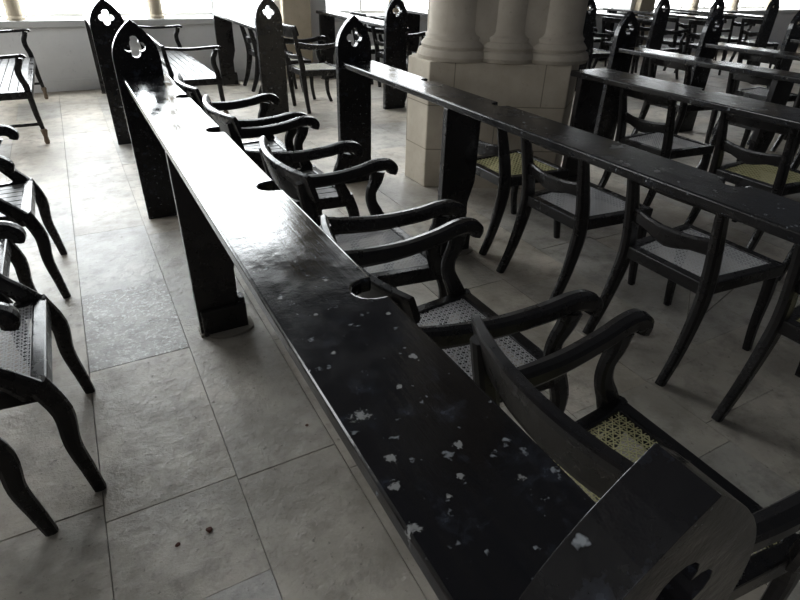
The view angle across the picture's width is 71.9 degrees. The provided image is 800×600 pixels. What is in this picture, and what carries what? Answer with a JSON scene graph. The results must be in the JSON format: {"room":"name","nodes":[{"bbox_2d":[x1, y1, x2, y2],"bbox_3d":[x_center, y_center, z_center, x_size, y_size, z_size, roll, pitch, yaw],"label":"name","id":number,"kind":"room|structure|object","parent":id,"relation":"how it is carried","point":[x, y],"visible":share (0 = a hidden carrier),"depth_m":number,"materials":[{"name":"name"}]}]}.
{"room":"church interior","nodes":[
{"label":"church interior","id":0,"kind":"room"},
{"bbox_2d":[0,46,799,599],"bbox_3d":[4.613,-1.805,6.022,22.000,0.061,11.200,-15,35,-25],"label":"floor","id":1,"kind":"structure","parent":0,"point":[186,433],"depth_m":2.17,"materials":[{"name":"tile"}]},
{"bbox_2d":[0,239,36,367],"bbox_3d":[-1.744,-0.079,1.978,0.652,0.881,0.600,-15,35,-25],"label":"armchair","id":2,"kind":"object","parent":1,"relation":"on","point":[9,252],"visible":0.31,"depth_m":2.27,"materials":[{"name":"brown wood"}]},
{"bbox_2d":[0,29,49,143],"bbox_3d":[-3.802,-2.107,5.311,0.577,0.752,2.040,-15,35,-25],"label":"slatted bench","id":3,"kind":"object","parent":1,"relation":"on","point":[13,74],"visible":0.99,"depth_m":4.85,"materials":[{"name":"brown wood"}]},
{"bbox_2d":[0,437,58,536],"bbox_3d":[-1.155,0.498,1.065,0.652,0.881,0.600,-15,35,-25],"label":"armchair","id":4,"kind":"object","parent":1,"relation":"on","point":[12,478],"visible":1,"depth_m":1.48,"materials":[{"name":"brown wood"}]},
{"bbox_2d":[0,124,70,298],"bbox_3d":[-2.024,-0.440,2.553,0.652,0.881,0.600,-15,35,-25],"label":"armchair","id":5,"kind":"object","parent":1,"relation":"on","point":[18,197],"visible":1,"depth_m":2.65,"materials":[{"name":"brown wood"}]},
{"bbox_2d":[0,221,106,491],"bbox_3d":[-1.334,0.173,1.587,0.652,0.881,0.600,-15,35,-25],"label":"armchair","id":6,"kind":"object","parent":1,"relation":"on","point":[17,388],"visible":1,"depth_m":1.65,"materials":[{"name":"brown wood"}]},
{"bbox_2d":[82,0,131,144],"bbox_3d":[-2.963,-2.484,5.583,0.276,1.147,2.508,-15,35,-25],"label":"desk","id":7,"kind":"object","parent":1,"relation":"on","point":[102,30],"visible":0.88,"depth_m":4.60,"materials":[{"name":"black wood"}]},
{"bbox_2d":[138,25,228,113],"bbox_3d":[-2.447,-2.522,6.059,0.577,0.752,2.040,-15,35,-25],"label":"slatted bench","id":8,"kind":"object","parent":1,"relation":"on","point":[174,60],"visible":0.7,"depth_m":5.48,"materials":[{"name":"brown wood"}]},
{"bbox_2d":[174,72,307,172],"bbox_3d":[-0.926,-0.887,3.344,0.678,0.886,0.600,-15,35,-25],"label":"armchair","id":9,"kind":"object","parent":1,"relation":"on","point":[275,144],"visible":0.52,"depth_m":3.26,"materials":[{"name":"brown wood"}]},
{"bbox_2d":[211,0,288,116],"bbox_3d":[-1.784,-2.898,6.320,0.276,1.147,2.158,-15,35,-25],"label":"desk","id":10,"kind":"object","parent":1,"relation":"on","point":[269,31],"visible":0.97,"depth_m":5.62,"materials":[{"name":"black wood"}]},
{"bbox_2d":[239,25,297,91],"bbox_3d":[-1.702,-3.144,7.063,0.609,0.814,0.469,-14,35,-25],"label":"chair","id":11,"kind":"object","parent":1,"relation":"on","point":[251,52],"visible":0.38,"depth_m":6.97,"materials":[{"name":"brown wood"}]},
{"bbox_2d":[202,94,365,267],"bbox_3d":[-0.594,-0.581,2.862,0.678,0.886,0.600,-15,35,-26],"label":"armchair","id":12,"kind":"object","parent":1,"relation":"on","point":[339,195],"visible":0.54,"depth_m":2.70,"materials":[{"name":"brown wood"}]},
{"bbox_2d":[255,32,315,99],"bbox_3d":[-1.381,-2.830,6.566,0.609,0.814,0.469,-13,34,-23],"label":"chair","id":13,"kind":"object","parent":1,"relation":"on","point":[306,60],"visible":0.16,"depth_m":6.60,"materials":[{"name":"brown wood"}]},
{"bbox_2d":[282,23,335,113],"bbox_3d":[-0.958,-2.570,6.091,0.678,0.886,0.600,-16,36,-27],"label":"armchair","id":14,"kind":"object","parent":1,"relation":"on","point":[321,68],"visible":0.86,"depth_m":5.98,"materials":[{"name":"brown wood"}]},
{"bbox_2d":[316,0,407,109],"bbox_3d":[-0.551,-3.221,6.912,0.276,1.147,2.158,-15,35,-25],"label":"desk","id":15,"kind":"object","parent":1,"relation":"on","point":[395,27],"visible":0.84,"depth_m":6.19,"materials":[{"name":"black wood"}]},
{"bbox_2d":[259,136,466,353],"bbox_3d":[-0.169,-0.193,2.250,0.678,0.886,0.600,-14,35,-24],"label":"armchair","id":16,"kind":"object","parent":1,"relation":"on","point":[297,185],"visible":0.56,"depth_m":2.09,"materials":[{"name":"brown wood"}]},
{"bbox_2d":[349,10,383,84],"bbox_3d":[-0.325,-3.497,7.638,0.678,0.886,0.600,-14,35,-24],"label":"armchair","id":17,"kind":"object","parent":1,"relation":"on","point":[368,27],"visible":0.19,"depth_m":7.47,"materials":[{"name":"brown wood"}]},
{"bbox_2d":[370,15,425,86],"bbox_3d":[-0.019,-3.197,7.165,0.678,0.886,0.600,-14,35,-24],"label":"armchair","id":18,"kind":"object","parent":1,"relation":"on","point":[379,54],"visible":0.26,"depth_m":7.10,"materials":[{"name":"brown wood"}]},
{"bbox_2d":[405,31,411,100],"bbox_3d":[0.181,-2.847,6.676,0.609,0.814,0.469,-15,35,-26],"label":"chair","id":19,"kind":"object","parent":1,"relation":"on","point":[409,51],"visible":0.06,"depth_m":6.34,"materials":[{"name":"brown wood"}]},
{"bbox_2d":[407,9,427,52],"bbox_3d":[0.642,-3.534,7.485,0.276,1.147,2.158,-15,35,-25],"label":"desk","id":20,"kind":"object","parent":1,"relation":"on","point":[413,24],"visible":0.06,"depth_m":8.13,"materials":[{"name":"black wood"}]},
{"bbox_2d":[112,19,755,599],"bbox_3d":[-0.646,-0.218,2.002,0.276,1.147,3.572,-15,35,-25],"label":"desk","id":21,"kind":"object","parent":1,"relation":"on","point":[483,512],"visible":1,"depth_m":0.82,"materials":[{"name":"black wood"}]},
{"bbox_2d":[319,215,603,466],"bbox_3d":[0.135,0.169,1.718,0.674,0.840,0.600,-15,35,-25],"label":"armchair","id":22,"kind":"object","parent":1,"relation":"on","point":[566,308],"visible":0.51,"depth_m":1.66,"materials":[{"name":"brown wood"}]},
{"bbox_2d":[405,0,588,188],"bbox_3d":[0.743,-3.138,3.152,1.277,5.000,0.678,1,31,-2],"label":"stone pillar","id":23,"kind":"structure","parent":1,"relation":"on","point":[519,54],"depth_m":3.75,"materials":[{"name":"beige stone"}]},
{"bbox_2d":[476,128,568,255],"bbox_3d":[0.644,-0.767,3.302,0.609,0.814,0.469,-15,35,-25],"label":"chair","id":24,"kind":"object","parent":1,"relation":"on","point":[500,154],"visible":0.58,"depth_m":3.16,"materials":[{"name":"brown wood"}]},
{"bbox_2d":[335,14,799,256],"bbox_3d":[0.645,-0.462,2.467,0.266,1.147,4.072,-15,35,-25],"label":"desk","id":25,"kind":"object","parent":1,"relation":"on","point":[464,112],"visible":0.92,"depth_m":2.59,"materials":[{"name":"black wood"}]},
{"bbox_2d":[496,137,652,298],"bbox_3d":[0.911,-0.462,2.818,0.609,0.814,0.469,-15,35,-25],"label":"chair","id":26,"kind":"object","parent":1,"relation":"on","point":[583,220],"visible":0.82,"depth_m":2.71,"materials":[{"name":"brown wood"}]},
{"bbox_2d":[574,0,596,91],"bbox_3d":[1.913,-3.868,8.097,0.276,1.147,2.158,-15,35,-25],"label":"desk","id":27,"kind":"object","parent":1,"relation":"on","point":[590,17],"visible":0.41,"depth_m":7.19,"materials":[{"name":"black wood"}]},
{"bbox_2d":[587,19,613,68],"bbox_3d":[2.729,-3.546,7.876,0.678,0.886,0.600,-14,35,-24],"label":"armchair","id":28,"kind":"object","parent":1,"relation":"on","point":[593,53],"visible":0.27,"depth_m":7.66,"materials":[{"name":"brown wood"}]},
{"bbox_2d":[593,37,610,66],"bbox_3d":[3.234,-4.442,9.439,0.609,0.814,0.469,-14,35,-24],"label":"chair","id":29,"kind":"object","parent":1,"relation":"on","point":[596,40],"visible":0.18,"depth_m":9.38,"materials":[{"name":"brown wood"}]},
{"bbox_2d":[591,17,641,72],"bbox_3d":[3.552,-4.131,8.948,0.609,0.814,0.469,-14,35,-24],"label":"chair","id":30,"kind":"object","parent":1,"relation":"on","point":[603,42],"visible":0.36,"depth_m":8.88,"materials":[{"name":"brown wood"}]},
{"bbox_2d":[596,0,669,76],"bbox_3d":[3.159,-4.195,8.695,0.276,1.147,2.158,-15,35,-25],"label":"desk","id":31,"kind":"object","parent":1,"relation":"on","point":[659,21],"visible":0.57,"depth_m":7.84,"materials":[{"name":"black wood"}]},
{"bbox_2d":[470,308,799,599],"bbox_3d":[0.500,0.456,1.225,0.678,0.886,0.600,-15,35,-25],"label":"armchair","id":32,"kind":"object","parent":1,"relation":"on","point":[593,462],"visible":0.48,"depth_m":1.10,"materials":[{"name":"brown wood"}]},
{"bbox_2d":[624,13,648,64],"bbox_3d":[4.303,-4.713,9.937,0.609,0.814,0.469,-16,36,-27],"label":"chair","id":33,"kind":"object","parent":1,"relation":"on","point":[626,27],"visible":0.2,"depth_m":9.70,"materials":[{"name":"brown wood"}]},
{"bbox_2d":[593,88,714,206],"bbox_3d":[1.798,-1.058,3.838,0.609,0.814,0.469,-15,35,-25],"label":"chair","id":34,"kind":"object","parent":1,"relation":"on","point":[658,132],"visible":0.78,"depth_m":3.71,"materials":[{"name":"brown wood"}]},
{"bbox_2d":[630,15,690,79],"bbox_3d":[3.958,-3.888,8.499,0.678,0.886,0.600,-15,35,-25],"label":"armchair","id":35,"kind":"object","parent":1,"relation":"on","point":[685,32],"visible":0.42,"depth_m":8.38,"materials":[{"name":"brown wood"}]},
{"bbox_2d":[598,0,724,60],"bbox_3d":[4.211,-4.472,9.201,0.276,1.147,2.158,-15,35,-25],"label":"desk","id":36,"kind":"object","parent":1,"relation":"on","point":[609,26],"visible":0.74,"depth_m":8.78,"materials":[{"name":"black wood"}]},
{"bbox_2d":[631,58,717,143],"bbox_3d":[2.553,-1.789,5.069,0.609,0.814,0.469,-13,35,-23],"label":"chair","id":37,"kind":"object","parent":1,"relation":"on","point":[682,108],"visible":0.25,"depth_m":4.89,"materials":[{"name":"brown wood"}]},
{"bbox_2d":[662,17,693,70],"bbox_3d":[4.636,-4.388,9.423,0.609,0.814,0.469,-15,35,-25],"label":"chair","id":38,"kind":"object","parent":1,"relation":"on","point":[674,41],"visible":0.46,"depth_m":9.22,"materials":[{"name":"brown wood"}]},
{"bbox_2d":[562,68,799,181],"bbox_3d":[2.052,-0.460,2.809,0.320,0.862,3.230,-15,35,-25],"label":"desk","id":39,"kind":"object","parent":1,"relation":"on","point":[590,83],"visible":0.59,"depth_m":3.30,"materials":[{"name":"black wood"}]},
{"bbox_2d":[582,179,785,386],"bbox_3d":[1.227,-0.153,2.329,0.609,0.814,0.469,-15,35,-25],"label":"chair","id":40,"kind":"object","parent":1,"relation":"on","point":[686,238],"visible":0.91,"depth_m":2.22,"materials":[{"name":"brown wood"}]},
{"bbox_2d":[671,12,700,54],"bbox_3d":[5.534,-5.033,10.523,0.609,0.814,0.469,-16,36,-27],"label":"chair","id":41,"kind":"object","parent":1,"relation":"on","point":[684,26],"visible":0.16,"depth_m":10.30,"materials":[{"name":"brown wood"}]},
{"bbox_2d":[594,11,799,186],"bbox_3d":[2.956,-1.068,3.578,0.266,1.147,4.072,-15,35,-25],"label":"desk","id":42,"kind":"object","parent":1,"relation":"on","point":[623,48],"visible":0.8,"depth_m":4.61,"materials":[{"name":"black wood"}]},
{"bbox_2d":[674,19,726,74],"bbox_3d":[4.939,-4.091,8.954,0.609,0.814,0.469,-15,35,-25],"label":"chair","id":43,"kind":"object","parent":1,"relation":"on","point":[694,22],"visible":0.24,"depth_m":8.90,"materials":[{"name":"brown wood"}]},
{"bbox_2d":[662,0,779,66],"bbox_3d":[5.439,-4.794,9.791,0.276,1.147,2.158,-15,35,-25],"label":"desk","id":44,"kind":"object","parent":1,"relation":"on","point":[770,15],"visible":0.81,"depth_m":8.96,"materials":[{"name":"black wood"}]},
{"bbox_2d":[714,11,755,60],"bbox_3d":[5.943,-4.787,10.070,0.678,0.886,0.600,-16,36,-26],"label":"armchair","id":45,"kind":"object","parent":1,"relation":"on","point":[728,39],"visible":0.51,"depth_m":9.83,"materials":[{"name":"brown wood"}]},
{"bbox_2d":[678,10,799,132],"bbox_3d":[4.000,-1.342,4.079,0.266,1.147,4.072,-15,35,-25],"label":"desk","id":46,"kind":"object","parent":1,"relation":"on","point":[709,43],"visible":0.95,"depth_m":5.36,"materials":[{"name":"black wood"}]},
{"bbox_2d":[684,112,799,250],"bbox_3d":[2.153,-0.711,3.289,0.609,0.814,0.469,-15,35,-25],"label":"chair","id":47,"kind":"object","parent":1,"relation":"on","point":[753,161],"visible":0.77,"depth_m":3.14,"materials":[{"name":"brown wood"}]},
{"bbox_2d":[696,72,799,168],"bbox_3d":[2.922,-1.428,4.500,0.609,0.814,0.469,-15,35,-25],"label":"chair","id":48,"kind":"object","parent":1,"relation":"on","point":[732,77],"visible":0.14,"depth_m":4.39,"materials":[{"name":"brown wood"}]},
{"bbox_2d":[729,18,778,67],"bbox_3d":[6.161,-4.419,9.553,0.609,0.814,0.469,-13,35,-23],"label":"chair","id":49,"kind":"object","parent":1,"relation":"on","point":[751,43],"visible":0.61,"depth_m":9.45,"materials":[{"name":"brown wood"}]},
{"bbox_2d":[712,52,797,144],"bbox_3d":[3.628,-2.033,5.524,0.609,0.814,0.469,-13,34,-23],"label":"chair","id":50,"kind":"object","parent":1,"relation":"on","point":[759,93],"visible":0.44,"depth_m":5.40,"materials":[{"name":"brown wood"}]},
{"bbox_2d":[711,244,799,421],"bbox_3d":[1.561,0.146,1.857,0.609,0.814,0.469,-15,35,-25],"label":"chair","id":51,"kind":"object","parent":1,"relation":"on","point":[785,318],"visible":0.99,"depth_m":1.91,"materials":[{"name":"brown wood"}]},
{"bbox_2d":[767,10,799,87],"bbox_3d":[5.254,-1.672,4.682,0.266,1.147,4.072,-15,35,-25],"label":"desk","id":52,"kind":"object","parent":1,"relation":"on","point":[791,41],"visible":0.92,"depth_m":5.99,"materials":[{"name":"black wood"}]},
{"bbox_2d":[770,89,799,151],"bbox_3d":[3.932,-1.735,5.054,0.609,0.814,0.469,-15,35,-26],"label":"chair","id":53,"kind":"object","parent":1,"relation":"on","point":[797,102],"visible":0.55,"depth_m":5.23,"materials":[{"name":"brown wood"}]},
{"bbox_2d":[778,244,795,280],"bbox_3d":[2.450,-0.420,2.829,0.609,0.814,0.469,-15,35,-25],"label":"chair","id":54,"kind":"object","parent":1,"relation":"on","point":[787,260],"visible":0.38,"depth_m":3.02,"materials":[{"name":"brown wood"}]},
{"bbox_2d":[788,149,799,179],"bbox_3d":[3.251,-1.106,3.991,0.609,0.814,0.469,-13,35,-23],"label":"chair","id":55,"kind":"object","parent":1,"relation":"on","point":[795,164],"visible":0.23,"depth_m":4.13,"materials":[{"name":"brown wood"}]},
{"bbox_2d":[0,0,799,80],"bbox_3d":[2.126,-6.550,8.605,22.000,5.200,0.550,-15,35,-25],"label":"wall","id":56,"kind":"structure","parent":0,"point":[60,53],"depth_m":7.02,"materials":[{"name":"white paint"}]},
{"bbox_2d":[1,0,25,20],"bbox_3d":[-4.306,-4.723,5.312,0.200,3.625,0.200,-15,35,-25],"label":"column","id":57,"kind":"structure","parent":56,"relation":"attached to","point":[13,10],"depth_m":6.16,"materials":[{"name":"beige stone"}]},
{"bbox_2d":[0,0,265,16],"bbox_3d":[-4.381,-4.933,5.650,5.790,3.625,0.050,-15,35,-25],"label":"window","id":58,"kind":"structure","parent":56,"relation":"in","point":[30,8],"depth_m":7.04,"materials":[{"name":"white glass"}]},
{"bbox_2d":[0,14,268,28],"bbox_3d":[-4.325,-3.252,6.452,5.750,0.075,0.550,-15,35,-25],"label":"trim","id":59,"kind":"structure","parent":56,"relation":"attached to","point":[75,21],"depth_m":6.70,"materials":[{"name":"stone"}]},
{"bbox_2d":[146,0,164,18],"bbox_3d":[-2.990,-5.069,5.944,0.200,3.625,0.200,-15,35,-25],"label":"column","id":60,"kind":"structure","parent":56,"relation":"attached to","point":[155,10],"depth_m":6.79,"materials":[{"name":"beige stone"}]},
{"bbox_2d":[279,0,313,77],"bbox_3d":[-1.378,-5.340,6.640,0.400,5.000,0.140,-15,35,-25],"label":"pillar","id":61,"kind":"structure","parent":56,"relation":"attached to","point":[297,13],"depth_m":7.50,"materials":[{"name":"beige stone"}]},
{"bbox_2d":[326,0,427,12],"bbox_3d":[-0.237,-6.021,7.642,2.240,3.625,0.050,-15,35,-25],"label":"window","id":62,"kind":"structure","parent":56,"relation":"in","point":[360,6],"depth_m":8.44,"materials":[{"name":"white glass"}]},
{"bbox_2d":[335,13,427,21],"bbox_3d":[-0.181,-4.340,8.444,2.200,0.075,0.550,-15,35,-25],"label":"trim","id":63,"kind":"structure","parent":56,"relation":"attached to","point":[367,14],"depth_m":8.25,"materials":[{"name":"stone"}]},
{"bbox_2d":[388,0,398,14],"bbox_3d":[-0.052,-5.840,7.356,0.200,3.625,0.200,-15,35,-25],"label":"trim","id":64,"kind":"structure","parent":56,"relation":"attached to","point":[396,10],"depth_m":8.21,"materials":[{"name":"beige stone"}]},
{"bbox_2d":[18,40,782,92],"bbox_3d":[2.195,-4.254,9.715,22.000,0.130,0.025,-15,35,-25],"label":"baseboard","id":65,"kind":"structure","parent":56,"relation":"attached to","point":[86,83],"depth_m":6.76,"materials":[{"name":"white"}]},
{"bbox_2d":[589,0,613,9],"bbox_3d":[2.666,-5.662,9.746,3.340,0.975,0.050,-15,35,-25],"label":"window","id":66,"kind":"structure","parent":56,"relation":"in","point":[600,4],"depth_m":10.56,"materials":[{"name":"white glass"}]},
{"bbox_2d":[596,10,626,16],"bbox_3d":[2.757,-5.112,9.857,3.300,0.075,0.550,-15,35,-25],"label":"trim","id":67,"kind":"structure","parent":56,"relation":"attached to","point":[603,11],"depth_m":10.23,"materials":[{"name":"stone"}]},
{"bbox_2d":[634,0,655,44],"bbox_3d":[4.657,-6.925,9.540,0.400,5.000,0.140,-15,35,-25],"label":"trim","id":68,"kind":"structure","parent":56,"relation":"attached to","point":[643,5],"depth_m":10.34,"materials":[{"name":"beige stone"}]},
{"bbox_2d":[688,0,699,9],"bbox_3d":[5.964,-6.299,10.957,0.200,0.975,0.200,-15,35,-25],"label":"trim","id":69,"kind":"structure","parent":56,"relation":"attached to","point":[694,4],"depth_m":11.10,"materials":[{"name":"beige stone"}]},
{"bbox_2d":[654,0,783,9],"bbox_3d":[6.832,-6.756,11.748,5.040,0.975,0.050,-15,35,-25],"label":"window","id":70,"kind":"structure","parent":56,"relation":"in","point":[683,4],"depth_m":11.94,"materials":[{"name":"white glass"}]},
{"bbox_2d":[652,8,799,15],"bbox_3d":[6.923,-6.205,11.859,5.000,0.075,0.550,-15,35,-25],"label":"trim","id":71,"kind":"structure","parent":56,"relation":"attached to","point":[742,10],"depth_m":12.03,"materials":[{"name":"stone"}]},
{"bbox_2d":[727,0,739,9],"bbox_3d":[7.104,-6.598,11.505,0.200,0.975,0.200,-15,35,-25],"label":"trim","id":72,"kind":"structure","parent":56,"relation":"attached to","point":[734,4],"depth_m":11.66,"materials":[{"name":"beige stone"}]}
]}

